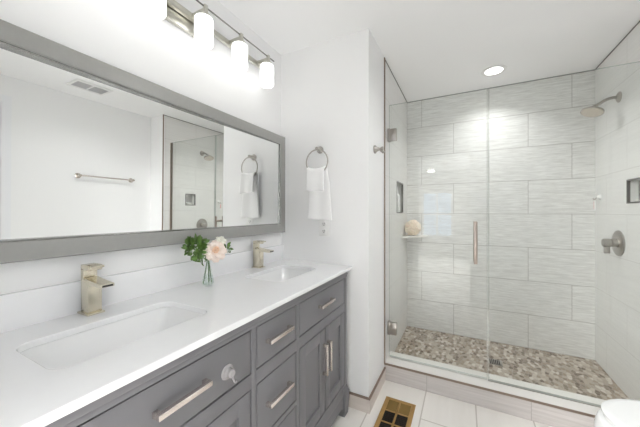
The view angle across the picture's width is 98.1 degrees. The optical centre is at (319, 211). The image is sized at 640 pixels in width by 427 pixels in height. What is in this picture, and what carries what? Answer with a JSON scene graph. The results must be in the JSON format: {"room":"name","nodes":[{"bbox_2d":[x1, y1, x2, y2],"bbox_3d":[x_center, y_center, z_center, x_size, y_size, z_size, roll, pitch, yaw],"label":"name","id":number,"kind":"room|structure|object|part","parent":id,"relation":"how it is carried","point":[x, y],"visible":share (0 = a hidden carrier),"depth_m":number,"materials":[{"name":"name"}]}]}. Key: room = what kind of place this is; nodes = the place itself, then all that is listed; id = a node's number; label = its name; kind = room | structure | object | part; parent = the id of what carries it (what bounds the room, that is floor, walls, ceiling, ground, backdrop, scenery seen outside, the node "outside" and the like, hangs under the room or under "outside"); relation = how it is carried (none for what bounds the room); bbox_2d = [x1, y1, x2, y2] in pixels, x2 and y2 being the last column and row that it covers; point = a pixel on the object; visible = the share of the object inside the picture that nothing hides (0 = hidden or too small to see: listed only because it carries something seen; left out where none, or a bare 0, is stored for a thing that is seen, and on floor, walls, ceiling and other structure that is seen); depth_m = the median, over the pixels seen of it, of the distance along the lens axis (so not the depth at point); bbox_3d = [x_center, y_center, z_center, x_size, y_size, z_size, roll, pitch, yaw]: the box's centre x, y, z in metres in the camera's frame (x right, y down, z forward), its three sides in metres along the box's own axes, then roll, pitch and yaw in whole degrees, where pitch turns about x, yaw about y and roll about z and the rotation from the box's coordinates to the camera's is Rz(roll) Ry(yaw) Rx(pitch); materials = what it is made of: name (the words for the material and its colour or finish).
{"room":"bathroom","nodes":[
{"label":"bathroom","id":0,"kind":"room"},
{"bbox_2d":[0,0,280,294],"bbox_3d":[-0.754,0.052,1.235,0.100,2.400,1.860,0,0,27],"label":"wall","id":1,"kind":"structure","parent":0,"point":[117,33],"depth_m":1.18,"materials":[{"name":"white paint"}]},
{"bbox_2d":[0,245,282,332],"bbox_3d":[-0.629,0.292,1.346,0.019,0.106,1.543,0,0,27],"label":"backsplash","id":2,"kind":"structure","parent":1,"relation":"attached to","point":[20,309],"depth_m":1.05,"materials":[{"name":"white stone"}]},
{"bbox_2d":[0,19,284,263],"bbox_3d":[-0.616,-0.197,1.353,0.036,0.687,1.517,0,0,27],"label":"wall mirror","id":3,"kind":"object","parent":1,"relation":"attached to","point":[97,156],"visible":0.94,"depth_m":1.04,"materials":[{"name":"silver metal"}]},
{"bbox_2d":[142,0,273,88],"bbox_3d":[-0.572,-0.864,1.302,0.160,0.197,1.048,0,0,27],"label":"vanity light","id":4,"kind":"object","parent":1,"relation":"attached to","point":[198,24],"visible":1,"depth_m":1.29,"materials":[{"name":"white glass"}]},
{"bbox_3d":[-0.643,-0.833,1.079,0.082,0.134,0.082,0,0,27],"label":"lamp shade","id":5,"kind":"part","parent":4,"relation":"part of","materials":[{"name":"white glass"}]},
{"bbox_3d":[-0.633,-0.911,1.335,0.021,0.103,0.280,0,0,27],"label":"plate","id":6,"kind":"part","parent":4,"relation":"part of","materials":[{"name":"silver metal"}]},
{"bbox_3d":[-0.558,-0.926,1.296,0.103,0.056,0.056,0,0,27],"label":"arm","id":7,"kind":"part","parent":4,"relation":"part of"},
{"bbox_3d":[-0.537,-0.833,1.286,0.082,0.134,0.082,0,0,27],"label":"lamp shade","id":8,"kind":"part","parent":4,"relation":"part of","materials":[{"name":"white glass"}]},
{"bbox_3d":[-0.530,-0.946,1.281,0.007,0.007,1.048,0,0,27],"label":"rod","id":9,"kind":"part","parent":4,"relation":"part of","materials":[{"name":"grey metal"}]},
{"bbox_3d":[-0.451,-0.926,1.502,0.103,0.056,0.056,0,0,27],"label":"arm","id":10,"kind":"part","parent":4,"relation":"part of"},
{"bbox_3d":[-0.430,-0.833,1.492,0.082,0.134,0.082,0,0,27],"label":"lamp shade","id":11,"kind":"part","parent":4,"relation":"part of","materials":[{"name":"white glass"}]},
{"bbox_3d":[-0.345,-0.926,1.708,0.103,0.056,0.056,0,0,27],"label":"arm","id":12,"kind":"part","parent":4,"relation":"part of"},
{"bbox_3d":[-0.324,-0.833,1.698,0.082,0.134,0.082,0,0,27],"label":"lamp shade","id":13,"kind":"part","parent":4,"relation":"part of","materials":[{"name":"white glass"}]},
{"bbox_2d":[281,28,406,396],"bbox_3d":[0.294,0.052,2.544,0.760,2.400,1.429,0,0,27],"label":"wall","id":14,"kind":"structure","parent":0,"point":[332,91],"depth_m":1.88,"materials":[{"name":"white paint"}]},
{"bbox_2d":[306,146,327,170],"bbox_3d":[-0.011,-0.347,1.863,0.169,0.194,0.060,0,0,27],"label":"towel ring","id":15,"kind":"object","parent":14,"relation":"attached to","point":[320,149],"visible":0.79,"depth_m":1.85,"materials":[{"name":"metal"}]},
{"bbox_2d":[306,166,331,219],"bbox_3d":[-0.013,-0.123,1.838,0.183,0.355,0.068,0,0,27],"label":"hand towel","id":16,"kind":"object","parent":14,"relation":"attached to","point":[317,180],"visible":1,"depth_m":1.84,"materials":[{"name":"white fabric"}]},
{"bbox_2d":[319,219,328,235],"bbox_3d":[0.028,0.105,1.872,0.076,0.115,0.009,0,0,27],"label":"wall outlet","id":17,"kind":"object","parent":14,"relation":"attached to","point":[323,223],"visible":0.9,"depth_m":1.87,"materials":[{"name":"white plastic"}]},
{"bbox_2d":[348,394,369,413],"bbox_3d":[0.212,1.210,1.777,0.220,0.084,0.009,0,0,27],"label":"baseboard","id":18,"kind":"structure","parent":14,"relation":"attached to","point":[355,402],"depth_m":1.75,"materials":[{"name":"beige tile"}]},
{"bbox_2d":[349,367,385,400],"bbox_3d":[0.301,1.162,1.946,0.222,0.010,0.396,0,0,27],"label":"trim","id":19,"kind":"structure","parent":14,"relation":"attached to","point":[384,368],"depth_m":1.78,"materials":[{"name":"brown metal"}]},
{"bbox_2d":[370,369,385,411],"bbox_3d":[0.396,1.210,1.903,0.009,0.084,0.385,0,0,27],"label":"baseboard","id":20,"kind":"structure","parent":14,"relation":"attached to","point":[383,378],"depth_m":1.88,"materials":[{"name":"beige tile"}]},
{"bbox_2d":[373,145,384,153],"bbox_3d":[0.394,-0.412,1.829,0.072,0.060,0.054,0,0,27],"label":"robe hook","id":21,"kind":"object","parent":14,"relation":"attached to","point":[376,149],"visible":1,"depth_m":1.82,"materials":[{"name":"metal"}]},
{"bbox_2d":[384,57,384,363],"bbox_3d":[0.481,-0.010,2.071,0.008,2.276,0.016,0,0,27],"label":"trim","id":22,"kind":"structure","parent":14,"relation":"attached to","point":[384,57],"depth_m":2.06,"materials":[{"name":"brown metal"}]},
{"bbox_2d":[397,187,399,211],"bbox_3d":[0.714,-0.116,2.598,0.060,0.231,0.072,0,0,27],"label":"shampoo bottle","id":23,"kind":"object","parent":14,"relation":"in","point":[398,195],"visible":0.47,"depth_m":2.56,"materials":[{"name":"white plastic"}]},
{"bbox_2d":[397,181,402,212],"bbox_3d":[0.740,-0.132,2.587,0.015,0.285,0.287,0,0,27],"label":"frame","id":24,"kind":"object","parent":14,"relation":"attached to","point":[397,181],"visible":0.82,"depth_m":2.71,"materials":[{"name":"grey metal"}]},
{"bbox_2d":[402,234,427,237],"bbox_3d":[0.934,0.243,2.735,0.200,0.018,0.300,0,0,27],"label":"corner shelf","id":25,"kind":"object","parent":14,"relation":"attached to","point":[407,235],"visible":1,"depth_m":2.75,"materials":[{"name":"white stone"}]},
{"bbox_2d":[405,219,420,235],"bbox_3d":[0.913,0.153,2.732,0.162,0.161,0.162,0,0,27],"label":"bath pouf","id":26,"kind":"object","parent":25,"relation":"on","point":[412,227],"visible":1,"depth_m":2.69,"materials":[{"name":"beige"}]},
{"bbox_2d":[387,88,486,378],"bbox_3d":[0.830,0.148,2.012,0.676,1.952,0.114,0,0,27],"label":"shower door","id":27,"kind":"structure","parent":14,"relation":"attached to","point":[391,133],"depth_m":2.13,"materials":[{"name":"clear glass"}]},
{"bbox_3d":[1.059,0.206,1.893,0.022,0.282,0.114,0,0,27],"label":"door pull","id":28,"kind":"part","parent":27,"relation":"part of","materials":[{"name":"silver metal"}]},
{"bbox_2d":[384,365,593,426],"bbox_3d":[1.176,1.194,1.823,1.468,0.116,0.190,0,0,27],"label":"shower curb","id":29,"kind":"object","parent":14,"relation":"attached to","point":[539,413],"depth_m":1.76,"materials":[{"name":"tile"}]},
{"bbox_2d":[384,363,595,417],"bbox_3d":[1.133,1.133,1.740,1.468,0.013,0.006,0,0,27],"label":"trim","id":30,"kind":"structure","parent":14,"relation":"attached to","point":[395,366],"depth_m":1.74,"materials":[{"name":"brown metal"}]},
{"bbox_2d":[385,351,605,414],"bbox_3d":[1.178,1.131,1.827,1.468,0.011,0.191,0,0,27],"label":"trim","id":31,"kind":"structure","parent":14,"relation":"attached to","point":[450,374],"depth_m":1.83,"materials":[{"name":"white stone"}]},
{"bbox_2d":[488,61,639,407],"bbox_3d":[1.478,0.148,1.677,0.798,1.953,0.022,0,0,27],"label":"fixed glass panel","id":32,"kind":"object","parent":31,"relation":"on","point":[491,380],"visible":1,"depth_m":1.71,"materials":[{"name":"glass"}]},
{"bbox_2d":[217,0,639,101],"bbox_3d":[-0.515,-1.198,-0.359,3.590,0.100,7.329,0,0,27],"label":"ceiling","id":33,"kind":"structure","parent":0,"point":[431,48],"depth_m":1.76,"materials":[{"name":"paint"}]},
{"bbox_2d":[481,65,506,75],"bbox_3d":[1.411,-1.146,2.256,0.180,0.004,0.180,0,0,27],"label":"recessed light","id":34,"kind":"object","parent":33,"relation":"in","point":[497,69],"visible":1,"depth_m":2.25,"materials":[{"name":"white plastic"}]},
{"bbox_2d":[331,380,552,426],"bbox_3d":[0.680,1.312,1.298,2.590,0.120,3.289,0,0,27],"label":"floor","id":35,"kind":"structure","parent":0,"point":[431,409],"depth_m":1.72,"materials":[{"name":"tile"}]},
{"bbox_2d":[45,271,348,426],"bbox_3d":[-0.389,0.809,1.216,0.558,0.887,1.475,0,0,27],"label":"bathroom vanity","id":36,"kind":"object","parent":35,"relation":"on","point":[289,361],"visible":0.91,"depth_m":1.00,"materials":[{"name":"grey paint"}]},
{"bbox_3d":[-0.368,0.484,0.732,0.020,0.146,0.520,0,0,27],"label":"drawer","id":37,"kind":"part","parent":36,"relation":"part of","materials":[{"name":"grey paint"}]},
{"bbox_2d":[0,259,352,426],"bbox_3d":[-0.390,0.355,1.223,0.554,0.020,1.543,0,0,27],"label":"countertop","id":38,"kind":"structure","parent":36,"relation":"on","point":[32,394],"depth_m":0.76,"materials":[{"name":"white stone"}]},
{"bbox_2d":[77,263,113,316],"bbox_3d":[-0.753,0.262,0.937,0.141,0.166,0.052,0,0,27],"label":"faucet","id":39,"kind":"object","parent":38,"relation":"on","point":[92,285],"visible":1,"depth_m":0.94,"materials":[{"name":"beige metal"}]},
{"bbox_3d":[-0.784,0.342,0.953,0.070,0.006,0.052,0,0,27],"label":"plate","id":40,"kind":"part","parent":39,"relation":"part of","materials":[{"name":"beige metal"}]},
{"bbox_3d":[-0.774,0.188,0.948,0.071,0.018,0.040,0,0,27],"label":"handle","id":41,"kind":"part","parent":39,"relation":"part of","materials":[{"name":"beige metal"}]},
{"bbox_3d":[-0.737,0.234,0.929,0.104,0.022,0.039,0,0,27],"label":"spout","id":42,"kind":"part","parent":39,"relation":"part of","materials":[{"name":"beige metal"}]},
{"bbox_2d":[21,307,203,368],"bbox_3d":[-0.583,0.425,0.840,0.288,0.118,0.460,0,0,27],"label":"sink","id":43,"kind":"object","parent":38,"relation":"in","point":[69,351],"visible":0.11,"depth_m":0.89,"materials":[{"name":"white ceramic"}]},
{"bbox_2d":[252,240,273,267],"bbox_3d":[-0.354,0.262,1.717,0.141,0.166,0.052,0,0,27],"label":"faucet","id":44,"kind":"object","parent":38,"relation":"on","point":[258,251],"visible":1,"depth_m":1.71,"materials":[{"name":"beige metal"}]},
{"bbox_3d":[-0.375,0.188,1.728,0.071,0.018,0.040,0,0,27],"label":"handle","id":45,"kind":"part","parent":44,"relation":"part of","materials":[{"name":"beige metal"}]},
{"bbox_3d":[-0.338,0.234,1.709,0.104,0.022,0.039,0,0,27],"label":"spout","id":46,"kind":"part","parent":44,"relation":"part of","materials":[{"name":"beige metal"}]},
{"bbox_2d":[252,268,309,281],"bbox_3d":[-0.214,0.425,1.590,0.290,0.118,0.428,0,0,27],"label":"sink","id":47,"kind":"object","parent":38,"relation":"in","point":[283,274],"visible":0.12,"depth_m":1.75,"materials":[{"name":"white ceramic"}]},
{"bbox_3d":[-0.526,0.283,1.306,0.057,0.123,0.057,0,0,27],"label":"bud vase","id":48,"kind":"object","parent":38,"relation":"on","visible":0},
{"bbox_2d":[181,233,209,283],"bbox_3d":[-0.563,0.216,1.273,0.108,0.237,0.128,0,0,27],"label":"greenery sprig","id":49,"kind":"object","parent":48,"relation":"in","point":[201,243],"visible":0.98,"depth_m":1.26,"materials":[{"name":"green plant"}]},
{"bbox_2d":[203,240,226,282],"bbox_3d":[-0.489,0.234,1.296,0.105,0.200,0.060,0,0,-18],"label":"rose","id":50,"kind":"object","parent":48,"relation":"in","point":[216,250],"visible":0.99,"depth_m":1.29,"materials":[{"name":"pink plant"}]},
{"bbox_2d":[208,236,226,282],"bbox_3d":[-0.497,0.227,1.347,0.089,0.216,0.049,0,0,-23],"label":"rosebud","id":51,"kind":"object","parent":48,"relation":"in","point":[223,240],"visible":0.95,"depth_m":1.34,"materials":[{"name":"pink plant"}]},
{"bbox_2d":[208,242,233,280],"bbox_3d":[-0.477,0.236,1.350,0.068,0.179,0.121,0,0,27],"label":"leaf spray","id":52,"kind":"object","parent":48,"relation":"on","point":[229,243],"visible":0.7,"depth_m":1.36,"materials":[{"name":"green plant"}]},
{"bbox_3d":[-0.349,0.480,0.718,0.028,0.014,0.155,0,0,27],"label":"drawer pull","id":53,"kind":"part","parent":36,"relation":"part of","materials":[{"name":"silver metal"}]},
{"bbox_3d":[-0.307,0.837,0.850,0.020,0.440,0.255,0,0,27],"label":"door","id":54,"kind":"part","parent":36,"relation":"part of","materials":[{"name":"grey paint"}]},
{"bbox_2d":[221,363,237,383],"bbox_3d":[-0.274,0.503,0.857,0.032,0.061,0.048,0,0,27],"label":"hook","id":55,"kind":"object","parent":36,"relation":"attached to","point":[228,371],"visible":1,"depth_m":0.85,"materials":[{"name":"plastic"}]},
{"bbox_2d":[221,363,232,380],"bbox_3d":[-0.281,0.497,0.861,0.016,0.048,0.048,0,0,27],"label":"cup","id":56,"kind":"object","parent":55,"relation":"on","point":[227,372],"depth_m":0.85,"materials":[{"name":"plastic"}]},
{"bbox_3d":[-0.268,0.508,0.855,0.020,0.051,0.030,0,0,27],"label":"hook arm","id":57,"kind":"part","parent":55,"relation":"part of","materials":[{"name":"plastic"}]},
{"bbox_3d":[-0.312,0.837,0.852,0.010,0.336,0.151,0,0,27],"label":"door panel","id":58,"kind":"part","parent":36,"relation":"part of","materials":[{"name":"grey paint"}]},
{"bbox_3d":[-0.175,0.786,1.106,0.022,0.842,1.443,0,0,27],"label":"frame","id":59,"kind":"part","parent":36,"relation":"part of","materials":[{"name":"grey paint"}]},
{"bbox_3d":[-0.174,0.720,1.108,0.020,0.205,0.255,0,0,27],"label":"drawer","id":60,"kind":"part","parent":36,"relation":"part of","materials":[{"name":"grey paint"}]},
{"bbox_3d":[-0.174,0.484,1.108,0.020,0.146,0.255,0,0,27],"label":"drawer","id":61,"kind":"part","parent":36,"relation":"part of","materials":[{"name":"grey paint"}]},
{"bbox_3d":[-0.154,0.716,1.094,0.028,0.014,0.155,0,0,27],"label":"drawer pull","id":62,"kind":"part","parent":36,"relation":"part of","materials":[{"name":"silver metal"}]},
{"bbox_3d":[-0.154,0.480,1.094,0.028,0.014,0.155,0,0,27],"label":"drawer pull","id":63,"kind":"part","parent":36,"relation":"part of","materials":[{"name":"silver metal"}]},
{"bbox_3d":[-0.174,0.955,1.108,0.020,0.205,0.255,0,0,27],"label":"drawer","id":64,"kind":"part","parent":36,"relation":"part of","materials":[{"name":"grey paint"}]},
{"bbox_3d":[-0.042,0.837,1.364,0.020,0.440,0.254,0,0,27],"label":"door","id":65,"kind":"part","parent":36,"relation":"part of","materials":[{"name":"grey paint"}]},
{"bbox_3d":[-0.046,0.837,1.366,0.010,0.336,0.150,0,0,27],"label":"door panel","id":66,"kind":"part","parent":36,"relation":"part of","materials":[{"name":"grey paint"}]},
{"bbox_3d":[0.019,0.484,1.481,0.020,0.146,0.518,0,0,27],"label":"drawer","id":67,"kind":"part","parent":36,"relation":"part of","materials":[{"name":"grey paint"}]},
{"bbox_3d":[0.029,0.770,1.449,0.028,0.160,0.014,0,0,27],"label":"door pull","id":68,"kind":"part","parent":36,"relation":"part of","materials":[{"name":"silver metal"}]},
{"bbox_3d":[0.038,0.480,1.466,0.028,0.014,0.155,0,0,27],"label":"drawer pull","id":69,"kind":"part","parent":36,"relation":"part of","materials":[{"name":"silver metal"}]},
{"bbox_3d":[0.051,0.770,1.491,0.028,0.160,0.014,0,0,27],"label":"door pull","id":70,"kind":"part","parent":36,"relation":"part of","materials":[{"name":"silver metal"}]},
{"bbox_3d":[0.080,0.837,1.598,0.020,0.440,0.254,0,0,27],"label":"door","id":71,"kind":"part","parent":36,"relation":"part of","materials":[{"name":"grey paint"}]},
{"bbox_3d":[0.075,0.837,1.601,0.010,0.336,0.150,0,0,27],"label":"door panel","id":72,"kind":"part","parent":36,"relation":"part of","materials":[{"name":"grey paint"}]},
{"bbox_2d":[374,396,415,426],"bbox_3d":[0.451,1.250,1.678,0.191,0.005,0.365,0,0,27],"label":"floor vent","id":73,"kind":"object","parent":35,"relation":"in","point":[394,412],"visible":1,"depth_m":1.72,"materials":[{"name":"gold metal"}]},
{"bbox_2d":[594,399,639,426],"bbox_3d":[1.472,0.868,1.007,0.704,0.768,0.410,0,0,27],"label":"toilet","id":74,"kind":"object","parent":35,"relation":"on","point":[612,412],"visible":1,"depth_m":1.15,"materials":[{"name":"ceramic"}]},
{"bbox_3d":[1.452,1.057,1.017,0.660,0.390,0.400,0,0,27],"label":"bowl","id":75,"kind":"part","parent":74,"relation":"part of","materials":[{"name":"ceramic"}]},
{"bbox_3d":[1.403,0.854,1.042,0.491,0.015,0.350,0,0,27],"label":"seat","id":76,"kind":"part","parent":74,"relation":"part of","materials":[{"name":"plastic"}]},
{"bbox_2d":[407,70,594,359],"bbox_3d":[1.652,0.052,2.590,1.850,2.400,0.100,0,0,27],"label":"wall","id":77,"kind":"structure","parent":0,"point":[517,161],"depth_m":2.51,"materials":[{"name":"tile"}]},
{"bbox_2d":[385,21,639,102],"bbox_3d":[1.350,-1.145,2.160,1.468,0.006,0.941,0,0,27],"label":"trim","id":78,"kind":"structure","parent":77,"relation":"attached to","point":[639,21],"depth_m":2.31,"materials":[{"name":"grey metal"}]},
{"bbox_2d":[394,326,628,399],"bbox_3d":[1.393,1.224,2.243,1.468,0.057,0.754,0,0,27],"label":"floor","id":79,"kind":"structure","parent":0,"point":[583,376],"depth_m":2.24,"materials":[{"name":"stone"}]},
{"bbox_2d":[488,358,502,366],"bbox_3d":[1.390,1.193,2.208,0.096,0.003,0.096,0,0,27],"label":"floor drain","id":80,"kind":"object","parent":79,"relation":"on","point":[490,361],"visible":1,"depth_m":2.20,"materials":[{"name":"metal"}]},
{"bbox_2d":[595,23,639,399],"bbox_3d":[2.059,0.052,1.802,0.120,2.400,0.924,0,0,27],"label":"wall","id":81,"kind":"structure","parent":0,"point":[617,131],"depth_m":1.89,"materials":[{"name":"tile"}]},
{"bbox_2d":[580,91,621,116],"bbox_3d":[1.949,-0.747,1.937,0.200,0.142,0.125,0,0,27],"label":"shower","id":82,"kind":"object","parent":81,"relation":"attached to","point":[591,111],"visible":1,"depth_m":1.93,"materials":[{"name":"metal"}]},
{"bbox_3d":[1.977,-0.763,1.923,0.124,0.060,0.026,0,0,32],"label":"arm","id":83,"kind":"part","parent":82,"relation":"part of","materials":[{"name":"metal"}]},
{"bbox_2d":[601,230,624,255],"bbox_3d":[2.006,0.214,1.918,0.081,0.176,0.176,0,0,27],"label":"shower valve","id":84,"kind":"object","parent":81,"relation":"attached to","point":[617,242],"visible":1,"depth_m":1.90,"materials":[{"name":"metal"}]},
{"bbox_3d":[2.002,0.236,1.920,0.072,0.103,0.060,0,0,27],"label":"handle","id":85,"kind":"part","parent":84,"relation":"part of","materials":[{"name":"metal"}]},
{"bbox_2d":[626,177,639,203],"bbox_3d":[1.962,-0.131,1.735,0.015,0.155,0.152,0,0,27],"label":"frame","id":86,"kind":"object","parent":81,"relation":"attached to","point":[638,178],"visible":0.95,"depth_m":1.79,"materials":[{"name":"grey metal"}]}
]}

